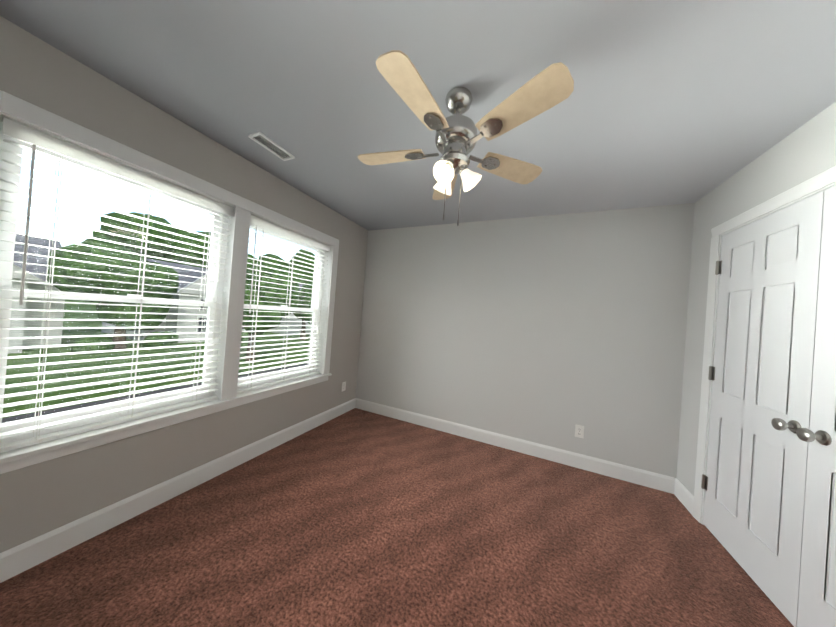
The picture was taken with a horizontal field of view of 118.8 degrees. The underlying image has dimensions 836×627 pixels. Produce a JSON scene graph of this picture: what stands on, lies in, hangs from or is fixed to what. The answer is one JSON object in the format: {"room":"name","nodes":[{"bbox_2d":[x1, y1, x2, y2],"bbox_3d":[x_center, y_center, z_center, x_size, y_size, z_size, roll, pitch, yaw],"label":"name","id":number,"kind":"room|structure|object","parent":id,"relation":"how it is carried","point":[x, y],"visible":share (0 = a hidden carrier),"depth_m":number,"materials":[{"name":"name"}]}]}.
{"room":"empty bedroom","nodes":[
{"label":"empty bedroom","id":0,"kind":"room"},
{"bbox_2d":[0,16,367,552],"bbox_3d":[-1.531,0.007,1.935,0.200,2.440,3.300,4,0,24],"label":"wall","id":1,"kind":"structure","parent":0,"point":[39,499],"depth_m":1.50,"materials":[{"name":"grey paint"}]},
{"bbox_2d":[0,90,338,473],"bbox_3d":[-1.488,-0.085,1.952,0.223,1.640,2.156,4,0,24],"label":"window","id":2,"kind":"structure","parent":1,"relation":"in","point":[21,111],"depth_m":1.59,"materials":[{"name":"white"}]},
{"bbox_2d":[0,118,233,452],"bbox_3d":[-1.662,-0.095,1.478,0.072,1.463,0.912,4,0,24],"label":"window blinds","id":3,"kind":"object","parent":2,"relation":"attached to","point":[24,133],"visible":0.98,"depth_m":1.32,"materials":[{"name":"white plastic"}]},
{"bbox_2d":[237,215,329,393],"bbox_3d":[-1.256,-0.059,2.400,0.072,1.463,0.912,4,0,24],"label":"window blinds","id":4,"kind":"object","parent":2,"relation":"attached to","point":[262,223],"visible":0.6,"depth_m":2.32,"materials":[{"name":"white plastic"}]},
{"bbox_2d":[0,398,355,582],"bbox_3d":[-1.518,1.166,1.884,0.014,0.130,3.240,4,0,24],"label":"baseboard","id":5,"kind":"structure","parent":1,"relation":"attached to","point":[20,558],"depth_m":1.48,"materials":[{"name":"white wood"}]},
{"bbox_2d":[341,382,345,391],"bbox_3d":[-0.944,0.931,3.149,0.008,0.115,0.070,4,0,24],"label":"electrical outlet","id":6,"kind":"object","parent":1,"relation":"attached to","point":[343,386],"visible":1,"depth_m":3.14,"materials":[{"name":"white plastic"}]},
{"bbox_2d":[0,408,793,626],"bbox_3d":[0.331,1.488,1.056,4.500,0.250,3.700,4,0,24],"label":"floor","id":7,"kind":"structure","parent":0,"point":[355,517],"depth_m":1.38,"materials":[{"name":"carpet"}]},
{"bbox_2d":[0,0,835,230],"bbox_3d":[0.527,-1.170,1.073,4.500,0.200,3.700,4,0,24],"label":"ceiling","id":8,"kind":"structure","parent":0,"point":[669,102],"depth_m":1.17,"materials":[{"name":"paint"}]},
{"bbox_2d":[248,131,294,160],"bbox_3d":[-1.026,-1.174,1.747,0.115,0.011,0.270,4,0,24],"label":"ceiling vent","id":9,"kind":"object","parent":8,"relation":"in","point":[267,143],"visible":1,"depth_m":1.73,"materials":[{"name":"white metal"}]},
{"bbox_2d":[358,50,573,225],"bbox_3d":[0.157,-0.777,1.245,1.017,0.634,1.022,4,0,24],"label":"ceiling fan","id":10,"kind":"object","parent":8,"relation":"hanging from","point":[457,137],"visible":1,"depth_m":1.10,"materials":[{"name":"beige wood"}]},
{"bbox_2d":[356,203,694,477],"bbox_3d":[1.135,0.209,2.665,4.500,2.440,0.200,4,0,24],"label":"wall","id":11,"kind":"structure","parent":0,"point":[550,330],"depth_m":2.50,"materials":[{"name":"white paint"}]},
{"bbox_2d":[356,398,679,497],"bbox_3d":[0.643,1.331,2.721,3.300,0.130,0.014,4,0,24],"label":"baseboard","id":12,"kind":"structure","parent":11,"relation":"attached to","point":[649,479],"depth_m":2.47,"materials":[{"name":"white wood"}]},
{"bbox_2d":[575,424,583,437],"bbox_3d":[1.531,1.118,2.342,0.070,0.115,0.008,4,0,24],"label":"electrical outlet","id":13,"kind":"object","parent":11,"relation":"attached to","point":[579,431],"visible":1,"depth_m":2.34,"materials":[{"name":"white plastic"}]},
{"bbox_2d":[676,102,835,495],"bbox_3d":[1.625,0.231,0.535,0.120,2.440,3.300,4,0,24],"label":"wall","id":14,"kind":"structure","parent":0,"point":[804,152],"depth_m":1.76,"materials":[{"name":"white paint"}]},
{"bbox_2d":[701,190,823,626],"bbox_3d":[1.938,0.451,1.458,0.102,2.035,0.668,4,0,24],"label":"closet door","id":15,"kind":"structure","parent":14,"relation":"in","point":[753,481],"depth_m":1.36,"materials":[{"name":"painted wood"},{"name":"satin nickel"}]},
{"bbox_2d":[693,166,835,524],"bbox_3d":[1.865,0.409,1.125,0.138,2.128,1.481,4,0,24],"label":"door frame","id":16,"kind":"structure","parent":14,"relation":"attached to","point":[822,181],"depth_m":1.76,"materials":[{"name":"white wood"}]},
{"bbox_2d":[796,185,835,626],"bbox_3d":[1.668,0.427,0.844,0.102,2.035,0.668,4,0,24],"label":"closet door","id":17,"kind":"structure","parent":14,"relation":"in","point":[817,598],"depth_m":1.09,"materials":[{"name":"painted wood"},{"name":"satin nickel"}]},
{"label":"outside","id":18,"kind":"structure","parent":0,"visible":0},
{"bbox_2d":[2,299,310,417],"bbox_3d":[-84.535,-1.398,36.764,340.000,0.300,520.000,4,0,24],"label":"ground","id":19,"kind":"structure","parent":18,"point":[55,367],"depth_m":15.44,"materials":[{"name":"green plant"}]},
{"bbox_2d":[8,234,64,353],"bbox_3d":[-33.698,-2.269,13.192,12.610,8.600,16.700,4,0,24],"label":"house","id":20,"kind":"structure","parent":19,"relation":"on","point":[37,323],"depth_m":17.82,"materials":[{"name":"white"}]},
{"bbox_2d":[70,337,114,353],"bbox_3d":[-23.433,2.396,17.902,1.982,1.598,1.861,4,0,24],"label":"bush","id":21,"kind":"object","parent":19,"relation":"on","point":[88,340],"depth_m":17.40,"materials":[{"name":"green plant"}]},
{"bbox_2d":[47,238,178,349],"bbox_3d":[-23.547,-1.275,19.407,5.933,8.192,6.465,4,0,24],"label":"tree","id":22,"kind":"object","parent":19,"relation":"on","point":[100,283],"depth_m":18.06,"materials":[{"name":"green plant"}]},
{"bbox_2d":[92,212,176,260],"bbox_3d":[-41.840,-6.761,36.736,9.772,16.673,8.284,4,0,24],"label":"tree","id":23,"kind":"object","parent":19,"relation":"on","point":[122,224],"depth_m":34.00,"materials":[{"name":"green plant"}]},
{"bbox_2d":[2,363,308,422],"bbox_3d":[-12.000,3.575,4.604,6.000,0.020,400.000,4,0,24],"label":"street","id":24,"kind":"structure","parent":19,"relation":"on","point":[26,416],"depth_m":10.11,"materials":[{"name":"grey asphalt"}]},
{"bbox_2d":[141,331,178,347],"bbox_3d":[-22.305,2.360,21.482,2.065,1.714,2.323,4,0,24],"label":"bush","id":25,"kind":"object","parent":19,"relation":"on","point":[160,344],"depth_m":20.90,"materials":[{"name":"green plant"}]},
{"bbox_2d":[101,258,245,342],"bbox_3d":[-27.150,-1.576,29.798,13.210,8.400,11.400,4,0,24],"label":"house","id":26,"kind":"structure","parent":19,"relation":"on","point":[188,286],"depth_m":24.89,"materials":[{"name":"white"}]},
{"bbox_2d":[163,229,210,268],"bbox_3d":[-37.799,-6.059,41.758,11.326,15.933,10.572,4,0,24],"label":"tree","id":27,"kind":"object","parent":19,"relation":"on","point":[187,247],"depth_m":38.45,"materials":[{"name":"green plant"}]},
{"bbox_2d":[246,254,256,270],"bbox_3d":[-36.010,-5.525,46.675,9.437,15.196,9.424,4,0,24],"label":"tree","id":28,"kind":"object","parent":19,"relation":"on","point":[249,260],"depth_m":47.50,"materials":[{"name":"green plant"}]},
{"bbox_2d":[241,332,262,342],"bbox_3d":[-19.028,2.745,28.053,2.242,1.491,2.755,4,0,24],"label":"bush","id":29,"kind":"object","parent":19,"relation":"on","point":[245,334],"depth_m":26.98,"materials":[{"name":"green plant"}]},
{"bbox_2d":[242,263,299,362],"bbox_3d":[-11.350,-0.185,18.344,4.855,7.797,6.196,4,0,24],"label":"tree","id":30,"kind":"object","parent":19,"relation":"on","point":[268,290],"depth_m":17.12,"materials":[{"name":"green plant"}]},
{"bbox_2d":[256,254,287,266],"bbox_3d":[-34.754,-5.658,55.028,10.823,15.757,10.137,4,0,24],"label":"tree","id":31,"kind":"object","parent":19,"relation":"on","point":[273,261],"depth_m":52.89,"materials":[{"name":"green plant"}]},
{"bbox_2d":[266,284,310,334],"bbox_3d":[-21.168,-1.131,45.461,13.510,8.600,13.900,4,0,24],"label":"house","id":32,"kind":"structure","parent":19,"relation":"on","point":[292,318],"depth_m":38.50,"materials":[{"name":"white"}]},
{"bbox_2d":[288,249,314,283],"bbox_3d":[-27.146,-6.258,57.791,10.550,18.108,10.202,4,0,24],"label":"tree","id":33,"kind":"object","parent":19,"relation":"on","point":[305,265],"depth_m":54.93,"materials":[{"name":"green plant"}]},
{"bbox_2d":[293,282,312,339],"bbox_3d":[-14.275,-0.213,33.241,6.812,7.621,5.324,4,0,24],"label":"tree","id":34,"kind":"object","parent":19,"relation":"on","point":[302,294],"depth_m":30.66,"materials":[{"name":"green plant"}]}
]}

